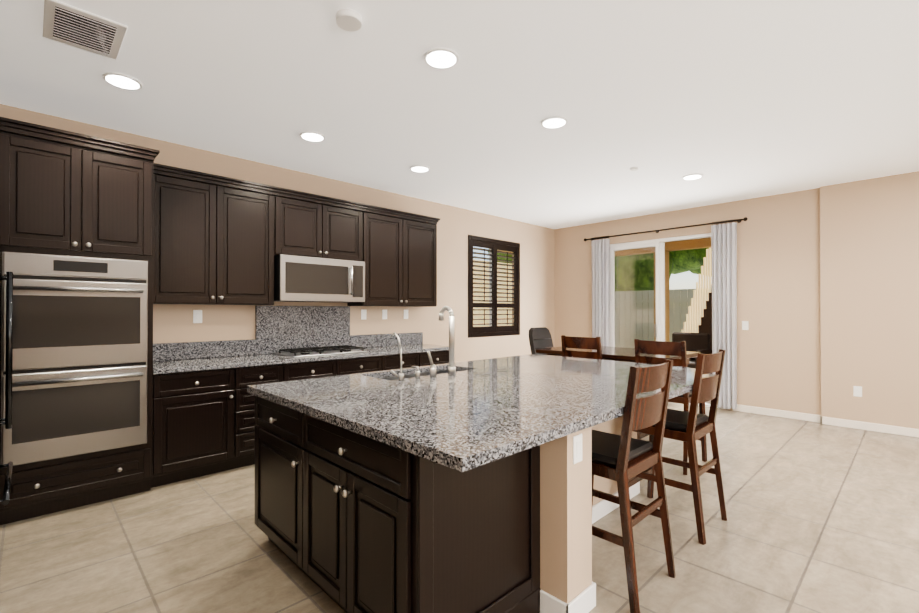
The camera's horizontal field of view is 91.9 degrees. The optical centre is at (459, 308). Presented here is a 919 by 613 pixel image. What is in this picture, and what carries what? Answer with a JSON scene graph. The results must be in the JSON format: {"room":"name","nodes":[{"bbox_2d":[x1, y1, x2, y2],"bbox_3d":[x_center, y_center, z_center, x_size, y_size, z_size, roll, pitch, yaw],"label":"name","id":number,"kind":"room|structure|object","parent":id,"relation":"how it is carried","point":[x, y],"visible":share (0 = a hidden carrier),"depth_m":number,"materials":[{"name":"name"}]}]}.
{"room":"kitchen","nodes":[
{"label":"kitchen","id":0,"kind":"room"},
{"bbox_2d":[0,104,554,362],"bbox_3d":[-1.156,-0.040,5.410,8.220,2.850,0.150,0,-1,-44],"label":"wall","id":1,"kind":"structure","parent":0,"point":[174,323],"depth_m":5.72,"materials":[{"name":"paint"}]},
{"bbox_2d":[193,310,201,322],"bbox_3d":[-2.407,0.076,4.086,0.074,0.120,0.008,0,-1,-44],"label":"electrical outlet plate","id":2,"kind":"object","parent":1,"relation":"attached to","point":[197,318],"depth_m":4.08,"materials":[{"name":"plastic"}]},
{"bbox_2d":[153,167,284,304],"bbox_3d":[-2.224,-0.574,4.035,1.077,1.081,0.340,0,-1,-44],"label":"upper cabinet","id":3,"kind":"object","parent":1,"relation":"attached to","point":[219,240],"depth_m":3.88,"materials":[{"name":"brown wood"}]},
{"bbox_2d":[153,334,422,361],"bbox_3d":[-1.607,0.389,4.842,3.096,0.155,0.030,0,-1,-44],"label":"backsplash","id":4,"kind":"structure","parent":1,"relation":"attached to","point":[162,352],"depth_m":4.50,"materials":[{"name":"grey stone"}]},
{"bbox_2d":[277,247,368,302],"bbox_3d":[-1.507,-0.323,4.675,0.930,0.508,0.417,0,-1,-44],"label":"microwave","id":5,"kind":"object","parent":1,"relation":"attached to","point":[304,274],"depth_m":4.51,"materials":[{"name":"silver metal"}]},
{"bbox_2d":[285,191,364,254],"bbox_3d":[-1.533,-0.812,4.706,0.970,0.596,0.340,0,-1,-44],"label":"upper cabinet","id":6,"kind":"object","parent":1,"relation":"attached to","point":[323,224],"depth_m":4.59,"materials":[{"name":"brown wood"}]},
{"bbox_2d":[361,310,366,319],"bbox_3d":[-1.143,0.075,5.311,0.074,0.120,0.008,0,-1,-44],"label":"electrical outlet plate","id":7,"kind":"object","parent":1,"relation":"attached to","point":[363,312],"depth_m":5.31,"materials":[{"name":"plastic"}]},
{"bbox_2d":[382,310,386,318],"bbox_3d":[-0.928,0.076,5.520,0.074,0.120,0.008,0,-1,-44],"label":"electrical outlet plate","id":8,"kind":"object","parent":1,"relation":"attached to","point":[384,312],"depth_m":5.51,"materials":[{"name":"plastic"}]},
{"bbox_2d":[347,207,436,306],"bbox_3d":[-0.816,-0.565,5.400,1.151,1.081,0.340,0,-1,-44],"label":"upper cabinet","id":9,"kind":"object","parent":1,"relation":"attached to","point":[401,250],"depth_m":5.28,"materials":[{"name":"brown wood"}]},
{"bbox_2d":[404,310,407,318],"bbox_3d":[-0.691,0.078,5.749,0.074,0.120,0.008,0,-1,-44],"label":"electrical outlet plate","id":10,"kind":"object","parent":1,"relation":"attached to","point":[405,311],"depth_m":5.75,"materials":[{"name":"plastic"}]},
{"bbox_2d":[468,235,519,337],"bbox_3d":[0.531,-0.324,7.005,1.220,1.520,0.132,0,-1,-44],"label":"window shutter","id":11,"kind":"object","parent":1,"relation":"attached to","point":[493,246],"visible":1,"depth_m":6.96,"materials":[{"name":"brown wood"}]},
{"bbox_2d":[0,402,918,612],"bbox_3d":[1.681,1.415,2.510,8.270,0.100,8.350,0,-1,-44],"label":"floor","id":12,"kind":"structure","parent":0,"point":[822,518],"depth_m":2.57,"materials":[{"name":"tile"}]},
{"bbox_2d":[0,272,12,504],"bbox_3d":[-2.736,0.132,2.049,0.953,2.460,1.175,0,-1,-44],"label":"fridge","id":13,"kind":"object","parent":12,"relation":"on","point":[7,419],"visible":1,"depth_m":2.26,"materials":[{"name":"metal"}]},
{"bbox_2d":[0,117,159,524],"bbox_3d":[-2.757,0.096,3.229,0.851,2.547,0.748,0,-1,-44],"label":"tall cabinet","id":14,"kind":"object","parent":12,"relation":"on","point":[76,231],"visible":0.96,"depth_m":2.98,"materials":[{"name":"brown wood"}]},
{"bbox_2d":[151,370,238,487],"bbox_3d":[-2.307,0.936,3.749,0.576,0.875,0.620,0,-1,-44],"label":"base cabinet","id":15,"kind":"object","parent":12,"relation":"on","point":[203,424],"depth_m":3.53,"materials":[{"name":"brown wood"}]},
{"bbox_2d":[153,342,448,373],"bbox_3d":[-1.397,0.485,4.624,3.096,0.040,0.635,0,-1,-44],"label":"countertop","id":16,"kind":"structure","parent":15,"relation":"on","point":[181,365],"depth_m":4.17,"materials":[{"name":"grey stone"}]},
{"bbox_2d":[239,362,290,467],"bbox_3d":[-1.953,0.939,4.092,0.532,0.875,0.620,0,-1,-44],"label":"base cabinet","id":17,"kind":"object","parent":12,"relation":"on","point":[248,375],"depth_m":3.82,"materials":[{"name":"brown wood"}]},
{"bbox_2d":[291,358,342,380],"bbox_3d":[-1.595,0.941,4.440,0.588,0.875,0.620,0,-1,-44],"label":"base cabinet","id":18,"kind":"object","parent":12,"relation":"on","point":[299,370],"depth_m":4.23,"materials":[{"name":"brown wood"}]},
{"bbox_2d":[343,354,386,374],"bbox_3d":[-1.234,0.943,4.789,0.649,0.875,0.620,0,-1,-44],"label":"base cabinet","id":19,"kind":"object","parent":12,"relation":"on","point":[350,365],"depth_m":4.60,"materials":[{"name":"brown wood"}]},
{"bbox_2d":[387,354,426,369],"bbox_3d":[-0.861,0.946,5.150,0.632,0.875,0.620,0,-1,-44],"label":"base cabinet","id":20,"kind":"object","parent":12,"relation":"on","point":[393,360],"depth_m":4.99,"materials":[{"name":"brown wood"}]},
{"bbox_2d":[427,350,448,365],"bbox_3d":[-0.514,0.948,5.488,0.581,0.875,0.620,0,-1,-44],"label":"base cabinet","id":21,"kind":"object","parent":12,"relation":"on","point":[438,356],"depth_m":5.33,"materials":[{"name":"brown wood"}]},
{"bbox_2d":[247,370,691,612],"bbox_3d":[0.199,0.930,2.776,2.362,0.875,1.659,0,-1,-44],"label":"kitchen island","id":22,"kind":"object","parent":12,"relation":"on","point":[451,486],"depth_m":1.87,"materials":[{"name":"brown wood"}]},
{"bbox_2d":[247,374,586,473],"bbox_3d":[-0.360,0.468,2.195,0.710,0.040,1.790,0,-1,-44],"label":"island countertop","id":23,"kind":"structure","parent":22,"relation":"on","point":[466,432],"depth_m":1.83,"materials":[{"name":"grey stone"}]},
{"bbox_2d":[367,364,660,429],"bbox_3d":[0.186,0.472,2.724,0.810,0.040,1.790,0,-1,-44],"label":"island countertop","id":24,"kind":"structure","parent":22,"relation":"on","point":[596,403],"depth_m":2.46,"materials":[{"name":"grey stone"}]},
{"bbox_2d":[443,358,693,398],"bbox_3d":[0.677,0.475,3.201,0.560,0.040,1.790,0,-1,-44],"label":"island countertop","id":25,"kind":"structure","parent":22,"relation":"on","point":[678,386],"depth_m":3.15,"materials":[{"name":"grey stone"}]},
{"bbox_2d":[499,354,714,377],"bbox_3d":[1.130,0.478,3.639,0.700,0.040,1.790,0,-1,-44],"label":"island countertop","id":26,"kind":"structure","parent":22,"relation":"on","point":[544,360],"depth_m":3.62,"materials":[{"name":"grey stone"}]},
{"bbox_2d":[529,327,552,354],"bbox_3d":[1.280,0.830,6.110,0.460,1.120,0.592,0,-1,-44],"label":"leather chair","id":27,"kind":"object","parent":12,"relation":"on","point":[540,337],"visible":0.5,"depth_m":6.23,"materials":[{"name":"black leather"}]},
{"bbox_2d":[561,335,601,359],"bbox_3d":[1.373,0.829,4.604,0.526,1.104,0.459,0,-1,-44],"label":"stool","id":28,"kind":"object","parent":12,"relation":"on","point":[582,342],"visible":0.19,"depth_m":4.41,"materials":[{"name":"brown wood"}]},
{"bbox_2d":[536,346,700,438],"bbox_3d":[1.785,0.933,5.086,1.000,0.900,1.500,0,-1,-44],"label":"pub table","id":29,"kind":"object","parent":12,"relation":"on","point":[624,354],"visible":0.15,"depth_m":4.84,"materials":[{"name":"brown wood"}]},
{"bbox_2d":[592,359,675,612],"bbox_3d":[0.767,0.813,2.286,0.459,1.104,0.526,0,-1,-44],"label":"stool","id":30,"kind":"object","parent":12,"relation":"on","point":[623,458],"visible":0.6,"depth_m":2.09,"materials":[{"name":"brown wood"}]},
{"bbox_2d":[634,339,706,474],"bbox_3d":[1.887,0.825,3.987,0.526,1.104,0.459,0,-1,-44],"label":"stool","id":31,"kind":"object","parent":12,"relation":"on","point":[662,348],"visible":0.31,"depth_m":3.79,"materials":[{"name":"brown wood"}]},
{"bbox_2d":[628,349,726,544],"bbox_3d":[1.399,0.817,2.899,0.459,1.104,0.526,0,-1,-44],"label":"stool","id":32,"kind":"object","parent":12,"relation":"on","point":[691,426],"visible":0.67,"depth_m":2.71,"materials":[{"name":"brown wood"}]},
{"bbox_2d":[0,0,918,228],"bbox_3d":[1.681,-1.535,2.530,8.270,0.100,8.350,0,-1,-44],"label":"ceiling","id":33,"kind":"structure","parent":0,"point":[733,100],"depth_m":3.05,"materials":[{"name":"paint"}]},
{"bbox_2d":[42,0,127,61],"bbox_3d":[-2.006,-1.404,2.374,0.320,0.163,0.420,0,-1,-44],"label":"ceiling vent","id":34,"kind":"object","parent":33,"relation":"in","point":[67,24],"visible":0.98,"depth_m":2.35,"materials":[{"name":"white plastic"}]},
{"bbox_2d":[102,72,142,89],"bbox_3d":[-2.191,-1.475,2.891,0.210,0.013,0.210,0,-1,-44],"label":"recessed light","id":35,"kind":"object","parent":33,"relation":"in","point":[122,81],"visible":0.98,"depth_m":2.88,"materials":[{"name":"white plastic"}]},
{"bbox_2d":[300,131,324,141],"bbox_3d":[-1.259,-1.469,3.804,0.210,0.013,0.210,0,-1,-44],"label":"recessed light","id":36,"kind":"object","parent":33,"relation":"in","point":[311,136],"visible":0.96,"depth_m":3.78,"materials":[{"name":"white plastic"}]},
{"bbox_2d":[336,9,361,31],"bbox_3d":[-0.565,-1.469,2.268,0.128,0.034,0.128,0,0,1],"label":"smoke detector","id":37,"kind":"object","parent":33,"relation":"attached to","point":[349,20],"depth_m":2.24,"materials":[{"name":"white plastic"}]},
{"bbox_2d":[410,165,429,172],"bbox_3d":[-0.416,-1.462,4.664,0.210,0.013,0.210,0,-1,-44],"label":"recessed light","id":38,"kind":"object","parent":33,"relation":"in","point":[419,168],"visible":0.96,"depth_m":4.63,"materials":[{"name":"white plastic"}]},
{"bbox_2d":[424,47,458,68],"bbox_3d":[-0.108,-1.477,2.630,0.210,0.013,0.210,0,-1,-44],"label":"recessed light","id":39,"kind":"object","parent":33,"relation":"in","point":[441,58],"visible":0.98,"depth_m":2.62,"materials":[{"name":"white plastic"}]},
{"bbox_2d":[541,116,567,128],"bbox_3d":[0.750,-1.471,3.521,0.210,0.013,0.210,0,-1,-44],"label":"recessed light","id":40,"kind":"object","parent":33,"relation":"in","point":[554,122],"visible":0.96,"depth_m":3.50,"materials":[{"name":"white plastic"}]},
{"bbox_2d":[682,174,702,179],"bbox_3d":[2.591,-1.461,4.942,0.210,0.013,0.210,0,-1,-44],"label":"recessed light","id":41,"kind":"object","parent":33,"relation":"in","point":[691,176],"visible":1,"depth_m":4.92,"materials":[{"name":"white plastic"}]},
{"bbox_2d":[555,171,918,428],"bbox_3d":[4.608,-0.041,5.219,0.210,2.850,8.150,0,-1,-44],"label":"wall","id":42,"kind":"structure","parent":0,"point":[828,292],"depth_m":5.41,"materials":[{"name":"paint"}]},
{"bbox_2d":[584,217,747,240],"bbox_3d":[2.987,-1.175,6.754,0.108,0.052,2.412,0,-1,-44],"label":"curtain rod","id":43,"kind":"object","parent":42,"relation":"attached to","point":[712,223],"visible":1,"depth_m":6.53,"materials":[{"name":"brown metal"}]},
{"bbox_2d":[591,238,609,346],"bbox_3d":[2.340,0.110,7.371,0.092,2.508,0.320,0,-1,-44],"label":"curtain","id":44,"kind":"object","parent":43,"relation":"hanging from","point":[601,288],"visible":0.77,"depth_m":7.36,"materials":[{"name":"fabric"}]},
{"bbox_2d":[711,222,736,408],"bbox_3d":[3.610,0.101,6.061,0.090,2.508,0.310,0,-1,-44],"label":"curtain","id":45,"kind":"object","parent":43,"relation":"hanging from","point":[724,281],"visible":0.96,"depth_m":6.04,"materials":[{"name":"fabric"}]},
{"bbox_2d":[610,233,727,408],"bbox_3d":[3.095,0.165,6.800,0.120,2.460,1.830,0,-1,-44],"label":"sliding door","id":46,"kind":"structure","parent":42,"relation":"in","point":[659,244],"depth_m":6.96,"materials":[{"name":"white glass"}]},
{"bbox_2d":[742,321,748,329],"bbox_3d":[3.828,0.229,5.951,0.007,0.120,0.074,0,-1,-44],"label":"electrical outlet plate","id":47,"kind":"object","parent":42,"relation":"attached to","point":[745,324],"depth_m":5.95,"materials":[{"name":"plastic"}]},
{"bbox_2d":[733,404,918,437],"bbox_3d":[1.681,1.320,2.475,7.920,0.090,8.000,0,-1,-44],"label":"baseboard","id":48,"kind":"structure","parent":42,"relation":"attached to","point":[896,430],"depth_m":5.24,"materials":[{"name":"paint"}]},
{"bbox_2d":[853,386,861,396],"bbox_3d":[4.568,0.953,5.096,0.008,0.120,0.074,0,-1,-44],"label":"electrical outlet plate","id":49,"kind":"object","parent":42,"relation":"attached to","point":[857,390],"depth_m":5.09,"materials":[{"name":"plastic"}]},
{"label":"outside","id":50,"kind":"structure","parent":0,"visible":0},
{"bbox_3d":[2.368,1.471,7.598,30.000,0.100,20.000,0,-1,-44],"label":"ground","id":51,"kind":"structure","parent":50,"visible":0},
{"bbox_2d":[473,259,511,326],"bbox_3d":[-2.187,0.115,8.222,12.315,2.620,0.025,0,-1,-44],"label":"fence","id":52,"kind":"object","parent":51,"relation":"on","point":[486,298],"depth_m":11.02,"materials":[{"name":"beige wood"}]},
{"bbox_2d":[497,237,711,349],"bbox_3d":[3.596,-0.512,7.897,2.040,3.870,6.300,0,-1,-44],"label":"patio","id":53,"kind":"structure","parent":51,"relation":"on","point":[705,323],"depth_m":7.84,"materials":[{"name":"beige paint"}]},
{"bbox_2d":[615,288,703,347],"bbox_3d":[5.504,0.499,9.531,0.065,1.870,8.400,0,-1,-44],"label":"fence","id":54,"kind":"object","parent":51,"relation":"on","point":[678,301],"visible":0.02,"depth_m":10.63,"materials":[{"name":"paint"}]},
{"bbox_2d":[672,332,711,368],"bbox_3d":[3.809,0.920,7.495,0.620,1.000,0.660,0,-1,-44],"label":"outdoor chair","id":55,"kind":"object","parent":51,"relation":"on","point":[697,342],"visible":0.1,"depth_m":7.56,"materials":[{"name":"wicker"}]},
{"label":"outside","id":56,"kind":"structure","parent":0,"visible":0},
{"bbox_2d":[497,248,711,290],"bbox_3d":[5.597,-1.800,12.633,5.209,4.948,11.637,0,-1,-44],"label":"trees","id":57,"kind":"object","parent":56,"point":[690,260],"visible":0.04,"depth_m":11.20,"materials":[{"name":"green plant"}]}
]}

